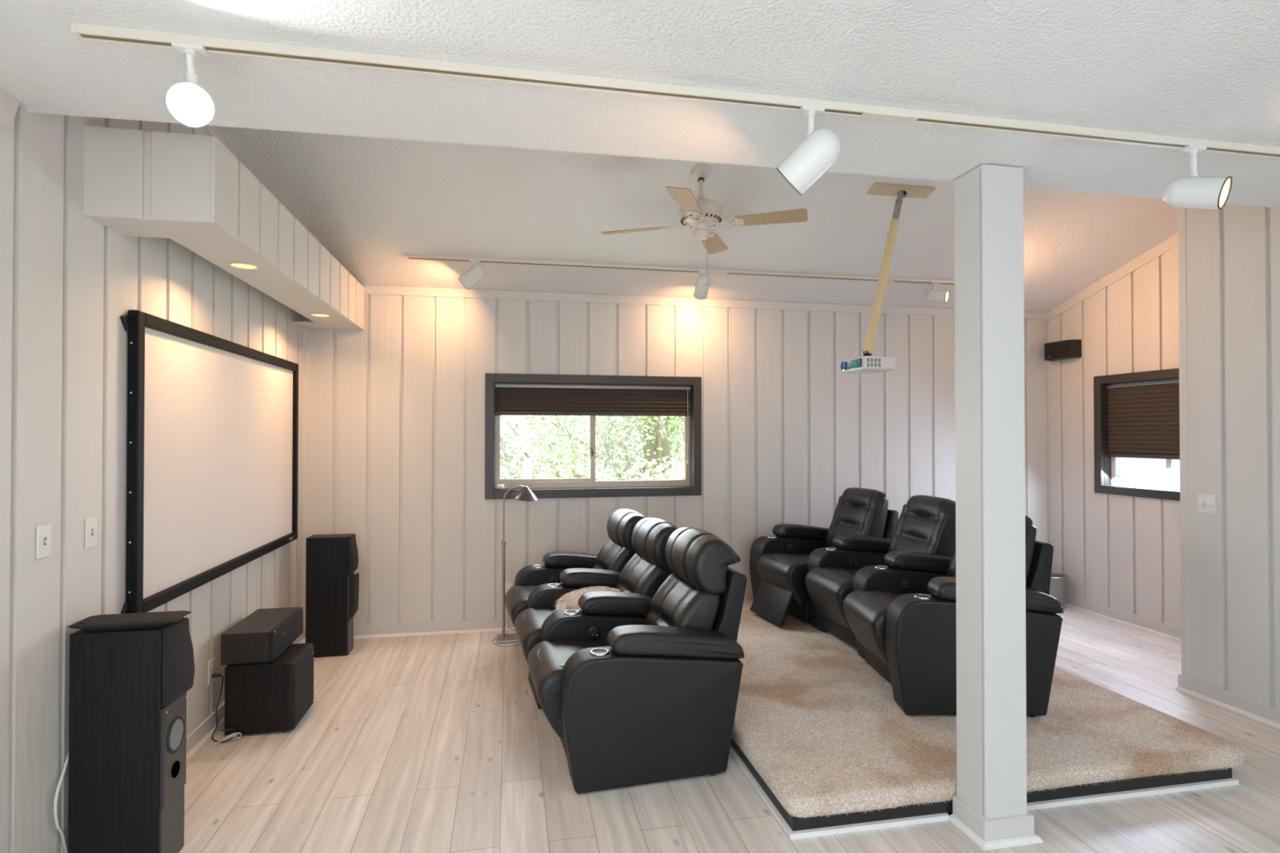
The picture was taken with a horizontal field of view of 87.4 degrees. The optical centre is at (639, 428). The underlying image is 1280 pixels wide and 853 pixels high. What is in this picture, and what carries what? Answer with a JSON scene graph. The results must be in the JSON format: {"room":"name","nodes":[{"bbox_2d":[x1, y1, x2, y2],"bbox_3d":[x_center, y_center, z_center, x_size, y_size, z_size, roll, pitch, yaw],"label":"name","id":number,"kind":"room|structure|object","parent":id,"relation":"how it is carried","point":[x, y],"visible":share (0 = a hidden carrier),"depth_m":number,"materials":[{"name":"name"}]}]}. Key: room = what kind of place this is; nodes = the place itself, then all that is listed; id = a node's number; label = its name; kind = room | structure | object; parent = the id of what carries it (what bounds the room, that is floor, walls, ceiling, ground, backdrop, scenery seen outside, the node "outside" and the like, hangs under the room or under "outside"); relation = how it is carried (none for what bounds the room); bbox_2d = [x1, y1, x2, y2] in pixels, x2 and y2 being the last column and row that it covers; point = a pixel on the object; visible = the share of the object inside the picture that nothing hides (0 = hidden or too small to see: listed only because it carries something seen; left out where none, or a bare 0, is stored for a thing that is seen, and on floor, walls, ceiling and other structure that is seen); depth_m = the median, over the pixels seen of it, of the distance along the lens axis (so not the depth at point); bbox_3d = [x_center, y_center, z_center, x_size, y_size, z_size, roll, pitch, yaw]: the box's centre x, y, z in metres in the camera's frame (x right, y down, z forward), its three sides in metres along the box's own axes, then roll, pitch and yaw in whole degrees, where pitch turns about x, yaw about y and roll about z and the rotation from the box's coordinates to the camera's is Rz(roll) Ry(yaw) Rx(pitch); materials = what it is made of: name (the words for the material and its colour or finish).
{"room":"home theater","nodes":[
{"label":"home theater","id":0,"kind":"room"},
{"bbox_2d":[0,106,302,852],"bbox_3d":[-1.662,-0.241,0.671,0.134,3.416,8.350,0,-1,-11],"label":"wall","id":1,"kind":"structure","parent":0,"point":[68,278],"depth_m":2.21,"materials":[{"name":"white wood"}]},
{"bbox_2d":[0,88,20,128],"bbox_3d":[-1.327,-0.941,-0.670,0.035,0.098,5.375,0,-1,-11],"label":"trim","id":2,"kind":"structure","parent":1,"relation":"attached to","point":[9,104],"depth_m":1.92,"materials":[{"name":"white wood"}]},
{"bbox_2d":[35,523,53,559],"bbox_3d":[-1.861,0.353,2.103,0.026,0.104,0.062,0,-1,-11],"label":"light switch","id":3,"kind":"object","parent":1,"relation":"attached to","point":[44,542],"visible":1,"depth_m":2.10,"materials":[{"name":"white plastic"}]},
{"bbox_2d":[84,516,98,548],"bbox_3d":[-1.908,0.362,2.341,0.025,0.104,0.062,0,-1,-11],"label":"light switch","id":4,"kind":"object","parent":1,"relation":"attached to","point":[91,527],"visible":1,"depth_m":2.33,"materials":[{"name":"white plastic"}]},
{"bbox_2d":[63,630,305,852],"bbox_3d":[-1.590,1.423,0.669,0.040,0.088,8.350,0,-1,-11],"label":"baseboard","id":5,"kind":"structure","parent":1,"relation":"attached to","point":[195,740],"depth_m":3.20,"materials":[{"name":"white wood"}]},
{"bbox_2d":[120,310,298,613],"bbox_3d":[-2.126,0.143,3.509,0.044,1.178,2.035,0,-1,-11],"label":"projection screen","id":6,"kind":"object","parent":1,"relation":"attached to","point":[212,485],"visible":0.91,"depth_m":3.11,"materials":[{"name":"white fabric"}]},
{"bbox_2d":[207,657,220,685],"bbox_3d":[-2.087,1.192,3.290,0.041,0.116,0.072,0,-1,-11],"label":"wall outlet","id":7,"kind":"object","parent":1,"relation":"attached to","point":[211,674],"visible":1,"depth_m":3.28,"materials":[{"name":"white plastic"}]},
{"bbox_2d":[211,674,235,742],"bbox_3d":[-2.005,1.347,3.240,0.096,0.279,0.164,0,-1,-23],"label":"cable","id":8,"kind":"object","parent":7,"relation":"hanging from","point":[220,675],"visible":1,"depth_m":3.19,"materials":[{"name":"black plastic"}]},
{"bbox_2d":[204,125,231,151],"bbox_3d":[-2.123,-1.435,3.384,0.024,0.924,2.830,0,-1,-11],"label":"trim","id":9,"kind":"structure","parent":1,"relation":"attached to","point":[212,131],"depth_m":3.31,"materials":[{"name":"white wood"}]},
{"bbox_2d":[83,125,364,330],"bbox_3d":[-1.954,-0.876,3.568,0.416,0.310,2.511,0,-1,-11],"label":"soffit","id":10,"kind":"object","parent":1,"relation":"attached to","point":[190,190],"visible":1,"depth_m":2.48,"materials":[{"name":"white"}]},
{"bbox_2d":[228,262,259,269],"bbox_3d":[-1.762,-0.723,2.979,0.120,0.004,0.120,0,-1,-11],"label":"recessed light","id":11,"kind":"object","parent":10,"relation":"attached to","point":[236,264],"visible":1,"depth_m":2.97,"materials":[{"name":"beige plastic"}]},
{"bbox_2d":[310,313,331,317],"bbox_3d":[-2.004,-0.712,4.201,0.120,0.004,0.120,0,-1,-11],"label":"recessed light","id":12,"kind":"object","parent":10,"relation":"attached to","point":[323,315],"visible":1,"depth_m":4.21,"materials":[{"name":"beige plastic"}]},
{"bbox_2d":[0,0,1279,208],"bbox_3d":[1.686,-1.506,-0.139,6.390,1.043,5.652,0,-1,-11],"label":"ceiling","id":13,"kind":"structure","parent":0,"point":[1206,69],"depth_m":1.82,"materials":[{"name":"white paint"}]},
{"bbox_2d":[71,22,1279,159],"bbox_3d":[0.766,-0.951,2.023,4.325,0.025,0.037,0,-1,-11],"label":"track","id":14,"kind":"object","parent":13,"relation":"attached to","point":[83,32],"visible":1,"depth_m":1.85,"materials":[{"name":"white metal"}]},
{"bbox_2d":[166,42,214,128],"bbox_3d":[-1.121,-0.841,1.673,0.098,0.210,0.161,0,-1,-32],"label":"track light","id":15,"kind":"object","parent":14,"relation":"attached to","point":[187,102],"visible":1,"depth_m":1.62,"materials":[{"name":"white metal"}]},
{"bbox_2d":[776,106,841,195],"bbox_3d":[0.500,-0.822,1.988,0.190,0.243,0.115,0,-1,33],"label":"track light","id":16,"kind":"object","parent":14,"relation":"attached to","point":[820,149],"visible":1,"depth_m":1.95,"materials":[{"name":"white metal"}]},
{"bbox_2d":[1162,145,1232,209],"bbox_3d":[1.851,-0.828,2.228,0.105,0.226,0.178,0,-1,-37],"label":"track light","id":17,"kind":"object","parent":14,"relation":"attached to","point":[1192,191],"visible":1,"depth_m":2.20,"materials":[{"name":"white metal"}]},
{"bbox_2d":[307,293,1048,626],"bbox_3d":[0.598,0.230,5.416,6.390,2.565,0.134,0,-1,-11],"label":"wall","id":18,"kind":"structure","parent":0,"point":[397,404],"depth_m":5.17,"materials":[{"name":"white wood"}]},
{"bbox_2d":[301,315,308,630],"bbox_3d":[-2.381,0.233,4.755,0.041,2.375,0.041,0,-1,-11],"label":"trim","id":19,"kind":"structure","parent":18,"relation":"attached to","point":[305,331],"depth_m":4.74,"materials":[{"name":"white wood"}]},
{"bbox_2d":[303,617,515,639],"bbox_3d":[-1.211,1.464,4.976,2.435,0.088,0.040,0,-1,-11],"label":"baseboard","id":20,"kind":"structure","parent":18,"relation":"attached to","point":[367,631],"depth_m":4.91,"materials":[{"name":"white wood"}]},
{"bbox_2d":[505,582,512,594],"bbox_3d":[-0.989,1.208,5.011,0.070,0.110,0.035,0,-1,-11],"label":"wall outlet","id":21,"kind":"object","parent":18,"relation":"attached to","point":[508,585],"visible":0.41,"depth_m":5.02,"materials":[{"name":"white plastic"}]},
{"bbox_2d":[484,373,701,499],"bbox_3d":[-0.346,0.058,5.215,1.674,0.939,0.139,0,-1,-11],"label":"window","id":22,"kind":"structure","parent":18,"relation":"in","point":[691,485],"depth_m":5.19,"materials":[{"name":"grey"}]},
{"bbox_2d":[496,484,503,488],"bbox_3d":[-1.058,0.440,5.066,0.057,0.034,0.033,0,-1,-11],"label":"sensor","id":23,"kind":"object","parent":22,"relation":"on","point":[498,486],"visible":1,"depth_m":5.05,"materials":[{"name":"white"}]},
{"bbox_2d":[495,384,690,463],"bbox_3d":[-0.345,-0.029,5.208,1.530,0.609,0.043,0,-1,-11],"label":"blind","id":24,"kind":"object","parent":22,"relation":"attached to","point":[510,399],"visible":1,"depth_m":5.21,"materials":[{"name":"brown fabric"}]},
{"bbox_2d":[361,284,1046,319],"bbox_3d":[0.610,-1.005,5.364,6.150,0.066,0.024,0,-1,-11],"label":"trim","id":25,"kind":"structure","parent":18,"relation":"attached to","point":[369,289],"depth_m":5.25,"materials":[{"name":"white wood"}]},
{"bbox_2d":[216,125,1177,312],"bbox_3d":[0.869,-1.499,4.041,6.390,0.976,2.970,0,-1,-11],"label":"ceiling","id":26,"kind":"structure","parent":0,"point":[371,202],"depth_m":4.35,"materials":[{"name":"white paint"}]},
{"bbox_2d":[406,253,954,285],"bbox_3d":[0.531,-1.154,4.910,4.280,0.034,0.042,0,-1,-11],"label":"track","id":27,"kind":"object","parent":26,"relation":"attached to","point":[409,256],"visible":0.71,"depth_m":4.83,"materials":[{"name":"white metal"}]},
{"bbox_2d":[458,260,484,289],"bbox_3d":[-1.155,-1.057,4.599,0.179,0.194,0.104,0,-1,14],"label":"track light","id":28,"kind":"object","parent":27,"relation":"attached to","point":[471,277],"visible":1,"depth_m":4.56,"materials":[{"name":"white metal"}]},
{"bbox_2d":[693,271,710,299],"bbox_3d":[0.457,-1.051,4.920,0.104,0.200,0.172,0,-1,-11],"label":"track light","id":29,"kind":"object","parent":27,"relation":"attached to","point":[701,289],"visible":0.95,"depth_m":4.88,"materials":[{"name":"white metal"}]},
{"bbox_2d":[924,282,949,302],"bbox_3d":[2.333,-1.064,5.261,0.173,0.168,0.098,0,-1,41],"label":"track light","id":30,"kind":"object","parent":27,"relation":"attached to","point":[935,295],"visible":1,"depth_m":5.23,"materials":[{"name":"white metal"}]},
{"bbox_2d":[600,164,808,284],"bbox_3d":[0.351,-1.156,3.850,0.917,0.674,0.917,0,-1,-29],"label":"ceiling fan","id":31,"kind":"object","parent":26,"relation":"hanging from","point":[700,213],"visible":1,"depth_m":3.78,"materials":[{"name":"beige wood"}]},
{"bbox_2d":[862,182,935,355],"bbox_3d":[1.558,-0.949,4.070,0.519,1.065,0.164,0,-1,-11],"label":"mount","id":32,"kind":"object","parent":26,"relation":"attached to","point":[900,191],"visible":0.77,"depth_m":4.05,"materials":[{"name":"beige metal"}]},
{"bbox_2d":[840,355,895,373],"bbox_3d":[1.349,-0.379,3.990,0.223,0.078,0.282,0,-1,-13],"label":"projector","id":33,"kind":"object","parent":32,"relation":"hanging from","point":[864,364],"visible":1,"depth_m":3.87,"materials":[{"name":"white plastic"}]},
{"bbox_2d":[178,606,1279,852],"bbox_3d":[1.408,1.497,1.254,6.550,0.050,8.750,0,-1,-11],"label":"floor","id":34,"kind":"structure","parent":0,"point":[437,743],"depth_m":2.76,"materials":[{"name":"laminate"}]},
{"bbox_2d":[67,617,195,852],"bbox_3d":[-1.721,1.076,2.280,0.304,0.812,0.164,0,-1,-11],"label":"tower speaker","id":35,"kind":"object","parent":34,"relation":"on","point":[128,688],"visible":0.99,"depth_m":2.21},
{"bbox_2d":[53,752,68,852],"bbox_3d":[-1.873,1.262,2.175,0.016,0.428,0.117,0,-1,-15],"label":"cable","id":36,"kind":"object","parent":35,"relation":"attached to","point":[60,829],"visible":0.87,"depth_m":2.15,"materials":[{"name":"white plastic"}]},
{"bbox_2d":[67,610,191,631],"bbox_3d":[-1.733,0.653,2.284,0.320,0.030,0.148,0,-1,-13],"label":"speaker top","id":37,"kind":"object","parent":35,"relation":"on","point":[160,619],"visible":1,"depth_m":2.24,"materials":[{"name":"black wood"}]},
{"bbox_2d":[161,617,195,707],"bbox_3d":[-1.590,0.800,2.309,0.037,0.261,0.162,0,-1,-11],"label":"grille","id":38,"kind":"object","parent":35,"relation":"attached to","point":[178,669],"depth_m":2.28,"materials":[{"name":"black fabric"}]},
{"bbox_2d":[214,732,241,743],"bbox_3d":[-1.957,1.467,3.180,0.108,0.041,0.041,0,-1,-17],"label":"cable","id":39,"kind":"object","parent":34,"relation":"on","point":[234,735],"visible":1,"depth_m":3.19,"materials":[{"name":"white plastic"}]},
{"bbox_2d":[224,643,313,735],"bbox_3d":[-1.877,1.322,3.416,0.321,0.342,0.330,0,-1,-11],"label":"subwoofer","id":40,"kind":"object","parent":34,"relation":"on","point":[275,695],"visible":0.98,"depth_m":3.26,"materials":[{"name":"black wood"}]},
{"bbox_2d":[220,607,302,665],"bbox_3d":[-1.963,1.075,3.509,0.239,0.150,0.490,0,-1,-11],"label":"speaker","id":41,"kind":"object","parent":40,"relation":"on","point":[263,635],"visible":1,"depth_m":3.31},
{"bbox_2d":[268,607,302,662],"bbox_3d":[-1.860,1.075,3.529,0.023,0.148,0.488,0,-1,-11],"label":"grille","id":42,"kind":"object","parent":41,"relation":"attached to","point":[289,628],"depth_m":3.47,"materials":[{"name":"black fabric"}]},
{"bbox_2d":[288,643,313,729],"bbox_3d":[-1.739,1.316,3.443,0.026,0.325,0.330,0,-1,-11],"label":"grille","id":43,"kind":"object","parent":40,"relation":"attached to","point":[301,663],"depth_m":3.39,"materials":[{"name":"black fabric"}]},
{"bbox_2d":[305,533,359,657],"bbox_3d":[-2.059,1.111,4.490,0.298,0.785,0.158,0,-1,-11],"label":"tower speaker","id":44,"kind":"object","parent":34,"relation":"on","point":[332,585],"visible":0.98,"depth_m":4.42},
{"bbox_2d":[347,533,358,574],"bbox_3d":[-1.934,0.844,4.517,0.036,0.252,0.156,0,-1,-11],"label":"grille","id":45,"kind":"object","parent":44,"relation":"attached to","point":[353,555],"depth_m":4.46,"materials":[{"name":"black fabric"}]},
{"bbox_2d":[349,573,359,620],"bbox_3d":[-1.928,1.129,4.516,0.032,0.286,0.156,0,-1,-11],"label":"grille","id":46,"kind":"object","parent":44,"relation":"attached to","point":[353,579],"depth_m":4.46,"materials":[{"name":"black fabric"}]},
{"bbox_2d":[492,484,537,646],"bbox_3d":[-0.890,0.955,4.797,0.309,1.102,0.356,0,-1,16],"label":"floor lamp","id":47,"kind":"object","parent":34,"relation":"on","point":[524,494],"visible":0.81,"depth_m":4.78,"materials":[{"name":"silver metal"}]},
{"bbox_2d":[504,508,645,628],"bbox_3d":[-0.415,1.025,4.503,0.967,0.957,0.631,0,-1,-17],"label":"recliner","id":48,"kind":"object","parent":34,"relation":"on","point":[615,554],"visible":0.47,"depth_m":4.52,"materials":[{"name":"black leather"}]},
{"bbox_2d":[514,517,678,709],"bbox_3d":[-0.234,1.013,3.896,0.967,0.969,0.650,0,-1,-16],"label":"recliner","id":49,"kind":"object","parent":34,"relation":"on","point":[648,568],"visible":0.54,"depth_m":3.85,"materials":[{"name":"black leather"}]},
{"bbox_2d":[551,586,620,612],"bbox_3d":[-0.285,1.010,3.808,0.456,0.201,0.382,0,-1,-8],"label":"fluffy cushion","id":50,"kind":"object","parent":49,"relation":"on","point":[569,601],"visible":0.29,"depth_m":3.77,"materials":[{"name":"beige fur"}]},
{"bbox_2d":[561,595,580,609],"bbox_3d":[-0.283,0.995,3.807,0.360,0.131,0.293,0,-1,-19],"label":"blanket","id":51,"kind":"object","parent":50,"relation":"on","point":[568,602],"depth_m":3.70,"materials":[{"name":"beige fur"}]},
{"bbox_2d":[527,527,746,794],"bbox_3d":[-0.033,0.992,3.191,0.967,0.997,0.833,0,-1,-15],"label":"recliner","id":52,"kind":"object","parent":34,"relation":"on","point":[635,689],"visible":1,"depth_m":2.84,"materials":[{"name":"black leather"}]},
{"bbox_2d":[729,600,1247,839],"bbox_3d":[1.306,1.434,4.020,2.114,0.130,2.857,0,-1,-11],"label":"platform","id":53,"kind":"object","parent":34,"relation":"on","point":[822,737],"visible":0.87,"depth_m":2.87,"materials":[{"name":"beige carpet"}]},
{"bbox_2d":[749,487,898,626],"bbox_3d":[1.318,0.915,5.029,0.990,0.927,0.658,0,-1,-19],"label":"recliner","id":54,"kind":"object","parent":53,"relation":"on","point":[778,562],"visible":0.65,"depth_m":4.90,"materials":[{"name":"black leather"}]},
{"bbox_2d":[804,494,955,648],"bbox_3d":[1.570,0.909,4.428,0.936,0.927,0.702,0,-1,-11],"label":"recliner","id":55,"kind":"object","parent":53,"relation":"on","point":[926,523],"visible":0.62,"depth_m":4.36,"materials":[{"name":"black leather"}]},
{"bbox_2d":[842,515,1063,717],"bbox_3d":[1.621,0.901,3.609,0.934,0.927,0.978,0,-1,-3],"label":"recliner","id":56,"kind":"object","parent":53,"relation":"on","point":[900,614],"visible":0.49,"depth_m":3.16,"materials":[{"name":"black leather"}]},
{"bbox_2d":[949,164,1042,850],"bbox_3d":[1.308,0.264,2.484,0.238,2.440,0.198,0,-1,-11],"label":"column","id":57,"kind":"structure","parent":34,"relation":"on","point":[989,804],"depth_m":2.43,"materials":[{"name":"white paint"}]},
{"bbox_2d":[1048,572,1067,609],"bbox_3d":[3.491,1.377,5.692,0.250,0.276,0.250,0,-1,-11],"label":"waste bin","id":58,"kind":"object","parent":34,"relation":"on","point":[1058,580],"visible":0.43,"depth_m":5.59,"materials":[{"name":"grey metal"}]},
{"bbox_2d":[1046,245,1181,628],"bbox_3d":[3.882,-0.094,4.921,0.134,3.203,2.130,0,-1,-11],"label":"wall","id":59,"kind":"structure","parent":0,"point":[1117,552],"depth_m":5.30,"materials":[{"name":"white wood"}]},
{"bbox_2d":[1044,339,1081,361],"bbox_3d":[3.598,-0.670,5.732,0.114,0.150,0.320,0,-1,-11],"label":"speaker","id":60,"kind":"object","parent":59,"relation":"attached to","point":[1068,348],"visible":1,"depth_m":5.65},
{"bbox_2d":[1044,340,1067,359],"bbox_3d":[3.553,-0.670,5.719,0.007,0.132,0.233,0,-1,-14],"label":"grille","id":61,"kind":"object","parent":60,"relation":"attached to","point":[1058,349],"depth_m":5.71,"materials":[{"name":"black fabric"}]},
{"bbox_2d":[1046,232,1177,321],"bbox_3d":[3.806,-1.292,4.984,0.024,0.667,1.960,0,-1,-11],"label":"trim","id":62,"kind":"structure","parent":59,"relation":"attached to","point":[1171,242],"depth_m":5.26,"materials":[{"name":"white wood"}]},
{"bbox_2d":[1065,595,1181,641],"bbox_3d":[3.796,1.464,4.966,0.040,0.088,1.980,0,-1,-11],"label":"baseboard","id":63,"kind":"structure","parent":59,"relation":"attached to","point":[1160,628],"depth_m":5.16,"materials":[{"name":"white wood"}]},
{"bbox_2d":[1093,368,1180,501],"bbox_3d":[3.848,0.043,5.018,0.144,0.944,0.899,0,-1,-11],"label":"window","id":64,"kind":"structure","parent":59,"relation":"in","point":[1108,479],"depth_m":5.28,"materials":[{"name":"grey"}]},
{"bbox_2d":[1106,379,1179,459],"bbox_3d":[3.845,-0.064,5.018,0.028,0.574,0.755,0,-1,-11],"label":"blind","id":65,"kind":"object","parent":64,"relation":"attached to","point":[1144,420],"visible":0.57,"depth_m":5.07,"materials":[{"name":"brown fabric"}]},
{"bbox_2d":[1185,203,1279,709],"bbox_3d":[3.784,-0.241,0.726,0.134,3.416,6.370,0,-1,-11],"label":"wall","id":66,"kind":"structure","parent":0,"point":[1233,251],"depth_m":3.56,"materials":[{"name":"white wood"}]},
{"bbox_2d":[1197,493,1215,514],"bbox_3d":[3.122,0.413,3.698,0.025,0.104,0.096,0,-1,-11],"label":"light switch","id":67,"kind":"object","parent":66,"relation":"attached to","point":[1206,503],"visible":1,"depth_m":3.69,"materials":[{"name":"white plastic"}]},
{"bbox_2d":[1175,673,1279,728],"bbox_3d":[3.710,1.423,0.711,0.040,0.088,6.400,0,-1,-11],"label":"baseboard","id":68,"kind":"structure","parent":66,"relation":"attached to","point":[1267,714],"depth_m":3.56,"materials":[{"name":"white wood"}]},
{"bbox_3d":[3.574,-0.082,3.875,0.900,3.159,0.134,0,-1,-11],"label":"wall partition","id":69,"kind":"structure","parent":0,"visible":0},
{"bbox_2d":[1177,207,1189,677],"bbox_3d":[3.138,-0.110,3.837,0.061,3.044,0.046,0,-1,-11],"label":"trim","id":70,"kind":"structure","parent":69,"relation":"attached to","point":[1181,211],"depth_m":3.83,"materials":[{"name":"white wood"}]},
{"label":"outside","id":71,"kind":"structure","parent":0,"visible":0},
{"bbox_3d":[-1.365,4.877,33.031,70.000,0.200,54.550,0,-1,-11],"label":"ground","id":72,"kind":"structure","parent":71,"visible":0},
{"bbox_2d":[500,415,672,480],"bbox_3d":[-0.731,0.440,12.456,4.125,8.291,5.804,0,-1,-34],"label":"tree","id":73,"kind":"object","parent":72,"relation":"on","point":[550,435],"visible":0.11,"depth_m":11.95,"materials":[{"name":"green plant"}]},
{"bbox_2d":[500,415,684,480],"bbox_3d":[-1.956,-0.166,8.007,6.941,9.420,7.570,0,-1,1],"label":"tree","id":74,"kind":"object","parent":72,"relation":"on","point":[527,472],"visible":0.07,"depth_m":9.54,"materials":[{"name":"green plant"}]},
{"bbox_2d":[555,415,684,480],"bbox_3d":[0.392,-0.146,15.015,5.651,9.636,5.992,0,-1,2],"label":"tree","id":75,"kind":"object","parent":72,"relation":"on","point":[656,439],"visible":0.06,"depth_m":14.79,"materials":[{"name":"green plant"}]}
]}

